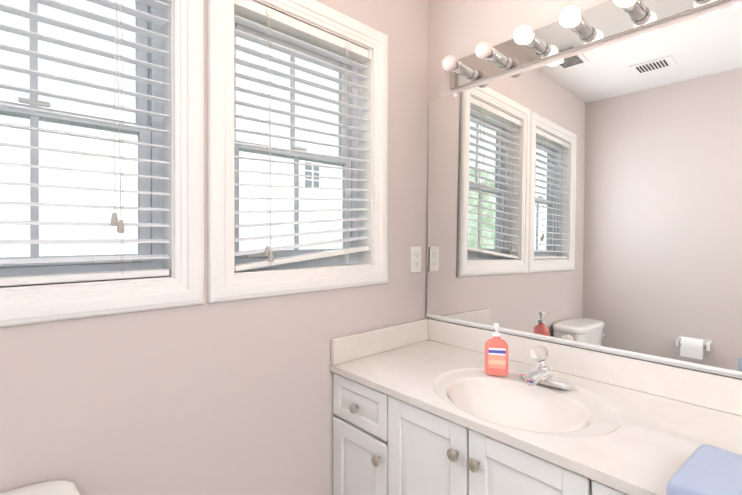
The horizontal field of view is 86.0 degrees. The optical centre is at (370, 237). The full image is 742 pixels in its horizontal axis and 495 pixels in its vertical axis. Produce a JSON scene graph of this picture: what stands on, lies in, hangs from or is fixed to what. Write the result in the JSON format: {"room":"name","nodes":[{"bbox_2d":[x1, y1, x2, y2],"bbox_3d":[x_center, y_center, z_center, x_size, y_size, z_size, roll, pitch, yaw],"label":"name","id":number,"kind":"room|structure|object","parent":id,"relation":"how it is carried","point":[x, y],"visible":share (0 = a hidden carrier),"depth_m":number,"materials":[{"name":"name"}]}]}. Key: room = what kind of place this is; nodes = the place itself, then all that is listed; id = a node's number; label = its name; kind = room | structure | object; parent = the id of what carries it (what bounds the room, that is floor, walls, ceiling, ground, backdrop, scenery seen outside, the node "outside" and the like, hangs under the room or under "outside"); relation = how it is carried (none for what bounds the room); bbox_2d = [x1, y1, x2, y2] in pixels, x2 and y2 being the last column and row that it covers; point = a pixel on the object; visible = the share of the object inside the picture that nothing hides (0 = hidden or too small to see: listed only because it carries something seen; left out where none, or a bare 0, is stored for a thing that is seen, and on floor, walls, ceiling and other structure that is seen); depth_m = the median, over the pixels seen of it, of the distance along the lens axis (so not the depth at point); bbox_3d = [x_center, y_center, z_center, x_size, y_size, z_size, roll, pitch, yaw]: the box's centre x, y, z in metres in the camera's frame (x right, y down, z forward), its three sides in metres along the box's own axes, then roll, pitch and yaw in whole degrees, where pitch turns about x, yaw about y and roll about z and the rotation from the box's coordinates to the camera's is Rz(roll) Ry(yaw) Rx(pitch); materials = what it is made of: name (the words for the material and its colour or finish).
{"room":"bathroom","nodes":[
{"label":"bathroom","id":0,"kind":"room"},
{"bbox_2d":[0,0,426,494],"bbox_3d":[-0.515,0.086,1.225,2.275,2.420,0.160,0,0,-43],"label":"wall","id":1,"kind":"structure","parent":0,"point":[235,397],"depth_m":1.17,"materials":[{"name":"grey paint"}]},
{"bbox_2d":[0,0,387,326],"bbox_3d":[-0.525,-0.319,1.198,1.473,1.020,0.180,0,0,-43],"label":"window","id":2,"kind":"structure","parent":1,"relation":"in","point":[226,281],"depth_m":1.14,"materials":[{"name":"white paint"}]},
{"bbox_2d":[0,0,169,285],"bbox_3d":[-0.768,-0.318,0.913,0.566,0.849,0.070,0,0,-43],"label":"window blind","id":3,"kind":"object","parent":2,"relation":"attached to","point":[63,277],"visible":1,"depth_m":0.98,"materials":[{"name":"white plastic"}]},
{"bbox_2d":[234,0,371,271],"bbox_3d":[-0.222,-0.319,1.417,0.566,0.849,0.070,0,0,-43],"label":"window blind","id":4,"kind":"object","parent":2,"relation":"attached to","point":[267,16],"visible":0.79,"depth_m":1.38,"materials":[{"name":"white plastic"}]},
{"bbox_2d":[410,247,420,272],"bbox_3d":[0.201,0.100,1.769,0.070,0.115,0.008,0,0,-43],"label":"electrical outlet plate","id":5,"kind":"object","parent":1,"relation":"attached to","point":[415,259],"visible":1,"depth_m":1.76,"materials":[{"name":"white plastic"}]},
{"bbox_2d":[427,0,741,247],"bbox_3d":[1.252,0.087,0.868,0.160,2.420,2.760,0,0,-43],"label":"wall","id":6,"kind":"structure","parent":0,"point":[458,29],"depth_m":1.61,"materials":[{"name":"grey paint"}]},
{"bbox_2d":[426,2,741,378],"bbox_3d":[0.765,-0.126,1.258,0.025,0.984,1.494,0,0,-43],"label":"vanity mirror","id":7,"kind":"object","parent":6,"relation":"attached to","point":[592,200],"visible":1,"depth_m":1.27,"materials":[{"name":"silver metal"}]},
{"bbox_2d":[442,0,729,89],"bbox_3d":[0.605,-0.689,1.333,0.157,0.114,0.914,0,0,-43],"label":"light","id":8,"kind":"object","parent":6,"relation":"attached to","point":[573,28],"visible":1,"depth_m":1.33,"materials":[{"name":"silver metal"}]},
{"bbox_3d":[0.420,1.348,0.213,2.275,0.100,2.920,0,0,-43],"label":"floor","id":9,"kind":"structure","parent":0,"visible":0},
{"bbox_2d":[0,480,80,494],"bbox_3d":[-0.646,0.920,0.511,0.504,0.756,0.708,0,0,-43],"label":"toilet","id":10,"kind":"object","parent":9,"relation":"on","point":[62,487],"visible":0.96,"depth_m":0.85,"materials":[{"name":"white ceramic"}]},
{"bbox_2d":[330,338,465,494],"bbox_3d":[0.173,0.891,1.518,0.544,0.808,0.339,0,0,-43],"label":"base cabinet","id":11,"kind":"object","parent":9,"relation":"on","point":[352,379],"depth_m":1.41,"materials":[{"name":"white paint"}]},
{"bbox_2d":[370,350,629,494],"bbox_3d":[0.449,0.891,1.217,0.544,0.808,0.699,0,0,-43],"label":"base cabinet","id":12,"kind":"object","parent":9,"relation":"on","point":[427,406],"depth_m":1.18,"materials":[{"name":"white paint"}]},
{"bbox_2d":[485,323,507,375],"bbox_3d":[0.427,0.380,1.357,0.063,0.171,0.072,0,0,-43],"label":"soap dispenser","id":13,"kind":"object","parent":12,"relation":"on","point":[496,354],"visible":0.98,"depth_m":1.34,"materials":[{"name":"pink"}]},
{"bbox_2d":[519,345,570,388],"bbox_3d":[0.536,0.410,1.262,0.140,0.110,0.164,0,0,-43],"label":"faucet","id":14,"kind":"object","parent":12,"relation":"on","point":[542,373],"visible":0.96,"depth_m":1.25,"materials":[{"name":"silver metal"}]},
{"bbox_2d":[550,390,741,494],"bbox_3d":[0.739,0.892,0.902,0.544,0.808,0.380,0,0,-43],"label":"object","id":15,"kind":"object","parent":9,"relation":"on","point":[637,444],"depth_m":0.90,"materials":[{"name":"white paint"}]},
{"bbox_2d":[738,446,741,454],"bbox_3d":[0.933,0.893,0.692,0.544,0.808,0.412,0,0,-43],"label":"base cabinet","id":16,"kind":"object","parent":9,"relation":"on","point":[739,447],"depth_m":0.87,"materials":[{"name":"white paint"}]},
{"bbox_2d":[666,445,741,494],"bbox_3d":[0.690,0.436,0.611,0.215,0.055,0.340,0,0,-38],"label":"folded towel","id":17,"kind":"object","parent":16,"relation":"on","point":[707,470],"visible":1,"depth_m":0.69,"materials":[{"name":"blue fabric"}]},
{"bbox_3d":[-2.505,2.387,4.836,60.000,0.200,7.820,0,0,-43],"label":"ground","id":18,"kind":"structure","parent":0,"visible":0},
{"bbox_2d":[0,0,341,256],"bbox_3d":[-5.187,-5.220,7.730,60.000,15.000,0.320,0,0,-43],"label":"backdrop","id":19,"kind":"object","parent":18,"relation":"on","point":[63,106],"depth_m":7.72,"materials":[{"name":"white"}]}
]}

